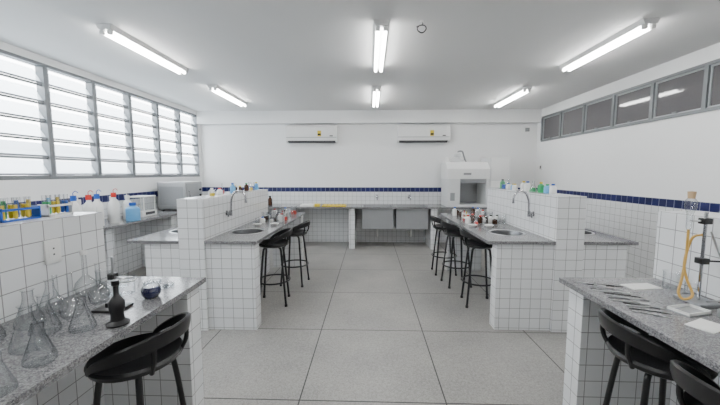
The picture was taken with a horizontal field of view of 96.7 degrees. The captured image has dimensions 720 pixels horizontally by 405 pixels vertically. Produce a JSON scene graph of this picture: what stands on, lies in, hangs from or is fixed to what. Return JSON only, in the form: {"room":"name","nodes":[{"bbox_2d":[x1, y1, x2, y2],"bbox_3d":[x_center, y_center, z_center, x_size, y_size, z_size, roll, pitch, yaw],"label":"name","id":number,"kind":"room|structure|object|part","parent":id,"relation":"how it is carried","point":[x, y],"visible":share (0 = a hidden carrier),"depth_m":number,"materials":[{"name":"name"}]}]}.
{"room":"laboratory","nodes":[
{"label":"laboratory","id":0,"kind":"room"},
{"bbox_2d":[0,41,202,275],"bbox_3d":[-3.792,-0.117,2.394,0.150,2.900,9.750,0,5,2],"label":"wall","id":1,"kind":"structure","parent":0,"point":[128,257],"depth_m":4.67,"materials":[{"name":"white paint"}]},
{"bbox_2d":[0,49,199,179],"bbox_3d":[-3.734,-0.947,3.789,0.127,1.340,6.648,0,5,2],"label":"window","id":2,"kind":"structure","parent":1,"relation":"in","point":[43,100],"depth_m":4.41,"materials":[{"name":"grey metal"}]},
{"bbox_2d":[121,242,566,404],"bbox_3d":[-0.018,1.387,2.412,7.700,0.100,10.050,0,5,2],"label":"floor","id":3,"kind":"structure","parent":0,"point":[372,323],"depth_m":2.94,"materials":[{"name":"tile"}]},
{"bbox_2d":[0,212,205,404],"bbox_3d":[-1.683,0.850,0.482,1.330,1.320,3.160,0,5,2],"label":"laboratory bench","id":4,"kind":"object","parent":3,"relation":"on","point":[52,373],"visible":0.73,"depth_m":1.58,"materials":[{"name":"white tile"}]},
{"bbox_2d":[0,198,41,222],"bbox_3d":[-1.692,0.031,1.573,0.060,0.113,0.180,0,5,2],"label":"test tube rack","id":5,"kind":"object","parent":4,"relation":"on","point":[28,211],"visible":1,"depth_m":1.58,"materials":[{"name":"blue plastic"}]},
{"bbox_2d":[43,238,61,264],"bbox_3d":[-1.544,0.245,1.608,0.013,0.120,0.080,0,5,2],"label":"power outlet","id":6,"kind":"object","parent":4,"relation":"attached to","point":[52,248],"visible":1,"depth_m":1.60,"materials":[{"name":"white plastic"}]},
{"bbox_2d":[37,197,72,216],"bbox_3d":[-1.685,0.013,1.772,0.060,0.113,0.140,0,5,2],"label":"test tube rack","id":7,"kind":"object","parent":4,"relation":"on","point":[66,207],"visible":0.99,"depth_m":1.77,"materials":[{"name":"white plastic"}]},
{"bbox_2d":[0,276,205,404],"bbox_3d":[-1.303,0.627,0.450,0.570,0.030,3.160,0,5,2],"label":"island countertop","id":8,"kind":"structure","parent":4,"relation":"on","point":[70,344],"depth_m":1.32,"materials":[{"name":"grey stone"}]},
{"bbox_2d":[77,250,86,295],"bbox_3d":[-1.468,0.375,1.708,0.099,0.244,0.099,0,5,2],"label":"flask","id":9,"kind":"object","parent":8,"relation":"on","point":[81,252],"visible":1,"depth_m":1.69,"materials":[{"name":"clear glass"}]},
{"bbox_2d":[91,257,136,312],"bbox_3d":[-1.151,0.389,1.520,0.206,0.250,0.116,0,5,2],"label":"stand","id":10,"kind":"object","parent":8,"relation":"on","point":[113,275],"visible":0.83,"depth_m":1.53,"materials":[{"name":"black paint"}]},
{"bbox_2d":[105,279,129,328],"bbox_3d":[-1.049,0.429,1.378,0.089,0.195,0.088,0,5,2],"label":"burner","id":11,"kind":"object","parent":8,"relation":"on","point":[116,304],"visible":1,"depth_m":1.36,"materials":[{"name":"black metal"}]},
{"bbox_2d":[141,276,160,298],"bbox_3d":[-1.099,0.442,1.682,0.092,0.114,0.092,0,5,2],"label":"flask","id":12,"kind":"object","parent":8,"relation":"on","point":[149,291],"visible":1,"depth_m":1.66,"materials":[{"name":"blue glass"}]},
{"bbox_3d":[-1.577,0.940,1.979,1.150,0.870,0.130,0,5,2],"label":"panel","id":13,"kind":"part","parent":4,"relation":"part of","materials":[{"name":"white tile"}]},
{"bbox_2d":[84,312,190,404],"bbox_3d":[-1.001,0.971,1.484,0.423,0.897,0.407,1,5,10],"label":"bar stool","id":14,"kind":"object","parent":3,"relation":"on","point":[135,357],"visible":1,"depth_m":1.37,"materials":[{"name":"black plastic"}]},
{"bbox_2d":[103,209,176,273],"bbox_3d":[-3.363,0.740,4.006,0.609,0.900,5.230,0,5,2],"label":"bench","id":15,"kind":"object","parent":3,"relation":"on","point":[164,219],"visible":0.18,"depth_m":4.93,"materials":[{"name":"white ceramic"}]},
{"bbox_2d":[70,189,130,225],"bbox_3d":[-3.293,0.052,4.095,0.275,0.454,1.061,-1,5,-7],"label":"bottles","id":16,"kind":"object","parent":15,"relation":"on","point":[113,206],"visible":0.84,"depth_m":3.93,"materials":[{"name":"white plastic"}]},
{"bbox_2d":[125,202,140,220],"bbox_3d":[-3.143,0.124,4.430,0.170,0.250,0.170,0,5,2],"label":"wash bottle","id":17,"kind":"object","parent":15,"relation":"on","point":[132,212],"visible":1,"depth_m":4.38,"materials":[{"name":"plastic"}]},
{"bbox_2d":[129,195,156,216],"bbox_3d":[-3.336,0.052,4.892,0.266,0.310,0.320,0,5,2],"label":"precision balance","id":18,"kind":"object","parent":15,"relation":"on","point":[144,212],"visible":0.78,"depth_m":4.87,"materials":[{"name":"white plastic"}]},
{"bbox_2d":[157,181,201,209],"bbox_3d":[-3.244,-0.130,5.841,0.548,0.500,0.552,0,5,2],"label":"oven","id":19,"kind":"object","parent":15,"relation":"on","point":[168,192],"visible":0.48,"depth_m":5.57,"materials":[{"name":"metal"}]},
{"bbox_2d":[127,189,304,330],"bbox_3d":[-1.594,0.513,4.266,1.270,1.305,2.320,0,5,2],"label":"laboratory bench","id":20,"kind":"object","parent":3,"relation":"on","point":[213,245],"visible":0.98,"depth_m":3.16,"materials":[{"name":"white tile"}]},
{"bbox_2d":[127,227,178,243],"bbox_3d":[-1.974,0.280,4.257,0.510,0.030,2.320,0,5,2],"label":"island countertop","id":21,"kind":"structure","parent":20,"relation":"on","point":[162,237],"depth_m":3.21,"materials":[{"name":"grey stone"}]},
{"bbox_2d":[169,229,177,232],"bbox_3d":[-1.968,0.402,3.665,0.376,0.172,0.376,0,5,2],"label":"basin","id":22,"kind":"object","parent":21,"relation":"in","point":[173,230],"depth_m":3.67,"materials":[{"name":"silver metal"}]},
{"bbox_3d":[-1.567,0.826,3.224,1.090,0.870,0.130,0,5,2],"label":"panel","id":23,"kind":"part","parent":20,"relation":"part of","materials":[{"name":"white tile"}]},
{"bbox_2d":[209,188,224,195],"label":"bottles","id":24,"kind":"object","parent":20,"relation":"on","point":[211,192],"depth_m":3.68,"materials":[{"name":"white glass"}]},
{"bbox_2d":[225,190,246,216],"bbox_3d":[-1.373,0.007,3.541,0.234,0.295,0.099,0,5,2],"label":"gooseneck faucet","id":25,"kind":"object","parent":20,"relation":"attached to","point":[227,213],"visible":1,"depth_m":3.55,"materials":[{"name":"silver metal"}]},
{"bbox_2d":[230,182,258,192],"label":"bottles","id":26,"kind":"object","parent":20,"relation":"on","point":[233,187],"depth_m":4.46,"materials":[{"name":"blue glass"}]},
{"bbox_2d":[204,212,304,243],"bbox_3d":[-1.214,0.282,4.233,0.510,0.030,2.320,0,5,2],"label":"island countertop","id":27,"kind":"structure","parent":20,"relation":"on","point":[224,238],"depth_m":3.47,"materials":[{"name":"grey stone"}]},
{"bbox_2d":[230,228,264,242],"bbox_3d":[-1.259,0.408,3.593,0.376,0.172,0.376,0,5,2],"label":"basin","id":28,"kind":"object","parent":27,"relation":"in","point":[238,231],"depth_m":3.71,"materials":[{"name":"silver metal"}]},
{"bbox_2d":[260,207,296,222],"bbox_3d":[-1.202,0.154,4.729,0.440,0.136,1.158,0,5,2],"label":"bottles","id":29,"kind":"object","parent":27,"relation":"on","point":[280,216],"visible":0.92,"depth_m":4.46,"materials":[{"name":"white plastic"}]},
{"bbox_3d":[-1.500,0.633,5.344,1.090,0.870,0.130,0,5,2],"label":"panel","id":30,"kind":"part","parent":20,"relation":"part of","materials":[{"name":"white tile"}]},
{"bbox_2d":[259,228,292,306],"bbox_3d":[-1.016,0.756,3.840,0.423,0.897,0.407,-1,5,-6],"label":"bar stool","id":31,"kind":"object","parent":3,"relation":"on","point":[276,240],"visible":0.91,"depth_m":3.73,"materials":[{"name":"black plastic"}]},
{"bbox_2d":[280,220,309,286],"bbox_3d":[-0.905,0.696,4.511,0.423,0.897,0.406,1,5,8],"label":"bar stool","id":32,"kind":"object","parent":3,"relation":"on","point":[297,231],"visible":0.76,"depth_m":4.41,"materials":[{"name":"black plastic"}]},
{"bbox_2d":[268,204,486,249],"bbox_3d":[-0.180,0.494,6.877,6.788,0.870,0.709,0,5,2],"label":"bench","id":33,"kind":"object","parent":3,"relation":"on","point":[430,233],"visible":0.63,"depth_m":6.55,"materials":[{"name":"grey stone"}]},
{"bbox_2d":[268,196,271,204],"bbox_3d":[-2.310,-0.046,6.900,0.840,0.200,0.090,0,5,2],"label":"bottles","id":34,"kind":"object","parent":33,"relation":"on","point":[269,198],"visible":0.16,"depth_m":6.85,"materials":[{"name":"glass"}]},
{"bbox_2d":[322,204,346,205],"bbox_3d":[-0.539,0.050,6.753,0.500,0.037,0.300,0,5,2],"label":"tray","id":35,"kind":"object","parent":33,"relation":"on","point":[323,204],"visible":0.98,"depth_m":6.66,"materials":[{"name":"plastic"}]},
{"bbox_2d":[362,205,392,236],"bbox_3d":[0.369,0.396,6.880,0.628,0.675,0.651,0,5,2],"label":"sink","id":36,"kind":"object","parent":33,"relation":"in","point":[376,219],"visible":1,"depth_m":6.56,"materials":[{"name":"silver metal"}]},
{"bbox_2d":[395,205,428,236],"bbox_3d":[1.079,0.398,6.858,0.648,0.675,0.651,0,5,2],"label":"sink","id":37,"kind":"object","parent":33,"relation":"in","point":[410,219],"visible":0.99,"depth_m":6.54,"materials":[{"name":"silver metal"}]},
{"bbox_2d":[441,150,489,206],"bbox_3d":[2.171,-0.504,6.670,0.840,1.156,0.614,0,5,2],"label":"fume hood","id":38,"kind":"object","parent":33,"relation":"on","point":[464,183],"visible":0.97,"depth_m":6.44,"materials":[{"name":"white plastic"}]},
{"bbox_2d":[430,215,456,275],"bbox_3d":[1.298,0.652,4.991,0.423,0.897,0.406,0,5,2],"label":"bar stool","id":39,"kind":"object","parent":3,"relation":"on","point":[437,227],"visible":0.73,"depth_m":4.87,"materials":[{"name":"black plastic"}]},
{"bbox_2d":[440,221,471,288],"bbox_3d":[1.332,0.700,4.460,0.423,0.897,0.406,0,5,-5],"label":"bar stool","id":40,"kind":"object","parent":3,"relation":"on","point":[455,232],"visible":0.82,"depth_m":4.35,"materials":[{"name":"black plastic"}]},
{"bbox_2d":[459,228,491,307],"bbox_3d":[1.391,0.760,3.804,0.423,0.897,0.407,1,5,7],"label":"bar stool","id":41,"kind":"object","parent":3,"relation":"on","point":[473,242],"visible":0.84,"depth_m":3.70,"materials":[{"name":"black plastic"}]},
{"bbox_2d":[440,188,638,331],"bbox_3d":[1.974,0.508,4.153,1.410,1.335,2.160,0,5,2],"label":"laboratory bench","id":42,"kind":"object","parent":3,"relation":"on","point":[530,255],"visible":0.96,"depth_m":3.13,"materials":[{"name":"white tile"}]},
{"bbox_3d":[2.015,0.650,5.154,1.230,0.870,0.130,0,5,2],"label":"panel","id":43,"kind":"part","parent":42,"relation":"part of","materials":[{"name":"white tile"}]},
{"bbox_2d":[440,213,555,244],"bbox_3d":[1.590,0.290,4.146,0.640,0.030,2.160,0,5,2],"label":"island countertop","id":44,"kind":"structure","parent":42,"relation":"on","point":[480,231],"depth_m":3.42,"materials":[{"name":"grey stone"}]},
{"bbox_2d":[461,210,470,217],"bbox_3d":[1.546,0.166,4.663,0.060,0.124,0.250,0,5,2],"label":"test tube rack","id":45,"kind":"object","parent":44,"relation":"on","point":[464,214],"visible":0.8,"depth_m":4.66,"materials":[{"name":"white plastic"}]},
{"bbox_2d":[452,207,499,223],"bbox_3d":[1.637,0.166,4.587,0.538,0.138,1.096,0,5,2],"label":"bottles","id":46,"kind":"object","parent":44,"relation":"on","point":[481,216],"visible":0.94,"depth_m":4.35,"materials":[{"name":"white plastic"}]},
{"bbox_2d":[488,229,525,235],"bbox_3d":[1.610,0.414,3.523,0.376,0.172,0.376,0,5,2],"label":"basin","id":47,"kind":"object","parent":44,"relation":"in","point":[494,232],"depth_m":3.64,"materials":[{"name":"silver metal"}]},
{"bbox_2d":[512,190,534,217],"bbox_3d":[1.772,0.014,3.462,0.234,0.295,0.099,0,5,2],"label":"gooseneck faucet","id":48,"kind":"object","parent":42,"relation":"attached to","point":[529,214],"visible":1,"depth_m":3.47,"materials":[{"name":"silver metal"}]},
{"bbox_2d":[500,179,556,193],"bbox_3d":[2.020,-0.213,3.986,0.132,0.132,1.368,0,5,2],"label":"bottles","id":49,"kind":"object","parent":42,"relation":"on","point":[526,186],"visible":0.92,"depth_m":3.72,"materials":[{"name":"white plastic"}]},
{"bbox_3d":[1.954,0.829,3.193,1.230,0.870,0.130,0,5,2],"label":"panel","id":50,"kind":"part","parent":42,"relation":"part of","materials":[{"name":"white tile"}]},
{"bbox_2d":[584,229,638,244],"bbox_3d":[2.424,0.293,4.119,0.510,0.030,2.160,0,5,2],"label":"island countertop","id":51,"kind":"structure","parent":42,"relation":"on","point":[599,238],"depth_m":3.11,"materials":[{"name":"grey stone"}]},
{"bbox_2d":[584,230,594,234],"bbox_3d":[2.392,0.409,3.578,0.376,0.172,0.376,0,5,2],"label":"basin","id":52,"kind":"object","parent":51,"relation":"in","point":[587,232],"depth_m":3.55,"materials":[{"name":"silver metal"}]},
{"bbox_2d":[559,211,719,404],"bbox_3d":[1.881,0.856,0.415,1.360,1.320,3.250,0,5,2],"label":"laboratory bench","id":53,"kind":"object","parent":3,"relation":"on","point":[588,359],"visible":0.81,"depth_m":1.86,"materials":[{"name":"white tile"}]},
{"bbox_3d":[1.914,0.943,1.939,1.230,0.870,0.130,0,5,2],"label":"panel","id":54,"kind":"part","parent":53,"relation":"part of","materials":[{"name":"white tile"}]},
{"bbox_2d":[559,277,719,373],"bbox_3d":[1.496,0.632,0.397,0.590,0.030,3.230,0,5,2],"label":"island countertop","id":55,"kind":"structure","parent":53,"relation":"on","point":[703,347],"depth_m":1.48,"materials":[{"name":"grey stone"}]},
{"bbox_2d":[577,281,672,318],"bbox_3d":[1.398,0.498,1.676,0.215,0.005,0.487,0,5,2],"label":"instruments","id":56,"kind":"object","parent":55,"relation":"on","point":[590,284],"visible":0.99,"depth_m":1.65,"materials":[{"name":"silver metal"}]},
{"bbox_2d":[620,283,662,289],"bbox_3d":[1.617,0.483,1.841,0.180,0.004,0.090,-1,5,-6],"label":"paper sheet","id":57,"kind":"object","parent":55,"relation":"on","point":[634,286],"visible":1,"depth_m":1.83,"materials":[{"name":"white paper"}]},
{"bbox_2d":[666,303,711,317],"bbox_3d":[1.546,0.507,1.504,0.140,0.018,0.090,-1,5,-13],"label":"tray","id":58,"kind":"object","parent":55,"relation":"on","point":[688,310],"visible":1,"depth_m":1.50,"materials":[{"name":"grey plastic"}]},
{"bbox_2d":[673,191,719,307],"bbox_3d":[1.702,0.225,1.594,0.197,0.562,0.140,0,5,2],"label":"stand","id":59,"kind":"object","parent":55,"relation":"on","point":[698,300],"visible":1,"depth_m":1.60,"materials":[{"name":"grey metal"}]},
{"bbox_2d":[684,318,719,333],"bbox_3d":[1.482,0.527,1.367,0.140,0.003,0.090,-2,6,-23],"label":"paper sheet","id":60,"kind":"object","parent":55,"relation":"on","point":[701,324],"visible":1,"depth_m":1.37,"materials":[{"name":"white paper"}]},
{"bbox_2d":[598,308,717,404],"bbox_3d":[1.338,0.971,1.485,0.423,0.897,0.407,1,5,10],"label":"bar stool","id":61,"kind":"object","parent":3,"relation":"on","point":[644,352],"visible":0.78,"depth_m":1.40,"materials":[{"name":"black plastic"}]},
{"bbox_2d":[670,360,719,404],"bbox_3d":[1.285,1.009,1.064,0.423,0.897,0.406,0,5,-4],"label":"bar stool","id":62,"kind":"object","parent":3,"relation":"on","point":[700,389],"visible":1,"depth_m":1.08,"materials":[{"name":"black plastic"}]},
{"bbox_2d":[0,0,719,110],"bbox_3d":[-0.018,-1.611,2.139,7.700,0.120,10.050,0,5,2],"label":"ceiling","id":63,"kind":"structure","parent":0,"point":[272,55],"depth_m":3.37,"materials":[{"name":"paint"}]},
{"bbox_2d":[96,24,188,74],"bbox_3d":[-2.306,-1.635,3.526,0.150,0.082,1.250,0,5,2],"label":"ceiling lamp","id":64,"kind":"object","parent":63,"relation":"attached to","point":[111,31],"visible":1,"depth_m":3.31,"materials":[{"name":"white plastic"}]},
{"bbox_2d":[207,85,247,106],"bbox_3d":[-2.243,-1.816,5.516,0.150,0.082,1.250,0,5,2],"label":"ceiling lamp","id":65,"kind":"object","parent":63,"relation":"attached to","point":[216,89],"visible":1,"depth_m":5.33,"materials":[{"name":"white plastic"}]},
{"bbox_2d":[372,86,381,107],"bbox_3d":[0.280,-1.822,5.577,0.150,0.082,1.250,0,5,2],"label":"ceiling lamp","id":66,"kind":"object","parent":63,"relation":"attached to","point":[376,90],"visible":1,"depth_m":5.38,"materials":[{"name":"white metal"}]},
{"bbox_2d":[372,19,389,72],"bbox_3d":[0.213,-1.628,3.447,0.150,0.082,1.250,0,5,2],"label":"ceiling lamp","id":67,"kind":"object","parent":63,"relation":"attached to","point":[380,27],"visible":1,"depth_m":3.20,"materials":[{"name":"white plastic"}]},
{"bbox_2d":[416,20,426,32],"bbox_3d":[0.548,-1.563,2.854,0.092,0.104,0.044,0,5,2],"label":"cable","id":68,"kind":"object","parent":63,"relation":"hanging from","point":[421,21],"depth_m":2.85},
{"bbox_2d":[493,86,532,107],"bbox_3d":[2.632,-1.824,5.603,0.150,0.082,1.250,0,5,2],"label":"ceiling lamp","id":69,"kind":"object","parent":63,"relation":"attached to","point":[523,90],"visible":1,"depth_m":5.43,"materials":[{"name":"white plastic"}]},
{"bbox_2d":[559,18,659,71],"bbox_3d":[2.563,-1.625,3.413,0.150,0.082,1.250,0,5,2],"label":"ceiling lamp","id":70,"kind":"object","parent":63,"relation":"attached to","point":[643,25],"visible":1,"depth_m":3.19,"materials":[{"name":"white plastic"}]},
{"bbox_2d":[200,123,537,242],"bbox_3d":[0.137,-0.555,7.204,7.700,2.900,0.150,0,5,2],"label":"wall","id":71,"kind":"structure","parent":0,"point":[367,161],"depth_m":7.13,"materials":[{"name":"white paint"}]},
{"bbox_2d":[285,125,337,142],"bbox_3d":[-1.043,-1.483,6.964,1.110,0.373,0.228,0,5,2],"label":"air conditioner","id":72,"kind":"object","parent":71,"relation":"attached to","point":[293,133],"visible":1,"depth_m":6.86,"materials":[{"name":"white plastic"}]},
{"bbox_2d":[196,109,541,124],"bbox_3d":[0.132,-1.852,6.940,7.400,0.270,0.140,0,5,2],"label":"ceiling beam","id":73,"kind":"structure","parent":71,"relation":"attached to","point":[470,115],"depth_m":6.88,"materials":[{"name":"white paint"}]},
{"bbox_2d":[397,124,449,142],"bbox_3d":[1.355,-1.476,6.889,1.110,0.373,0.228,0,5,2],"label":"air conditioner","id":74,"kind":"object","parent":71,"relation":"attached to","point":[405,133],"visible":1,"depth_m":6.78,"materials":[{"name":"white plastic"}]},
{"bbox_2d":[534,42,719,277],"bbox_3d":[3.755,-0.096,2.158,0.150,2.900,9.750,0,5,2],"label":"wall","id":75,"kind":"structure","parent":0,"point":[627,175],"depth_m":4.29,"materials":[{"name":"white paint"}]},
{"bbox_2d":[540,58,719,141],"bbox_3d":[3.764,-1.296,4.093,0.080,0.520,5.324,0,5,2],"label":"window","id":76,"kind":"structure","parent":75,"relation":"in","point":[696,89],"depth_m":4.21,"materials":[{"name":"glass"}]},
{"label":"outside","id":77,"kind":"structure","parent":0,"visible":0},
{"bbox_3d":[-21.952,4.115,6.090,35.760,0.200,70.000,0,5,2],"label":"ground","id":78,"kind":"structure","parent":77,"visible":0},
{"bbox_2d":[0,139,192,175],"bbox_3d":[-13.192,1.030,8.547,6.100,5.500,28.800,0,5,2],"label":"neighbouring building","id":79,"kind":"structure","parent":78,"relation":"on","point":[7,165],"depth_m":11.71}
]}

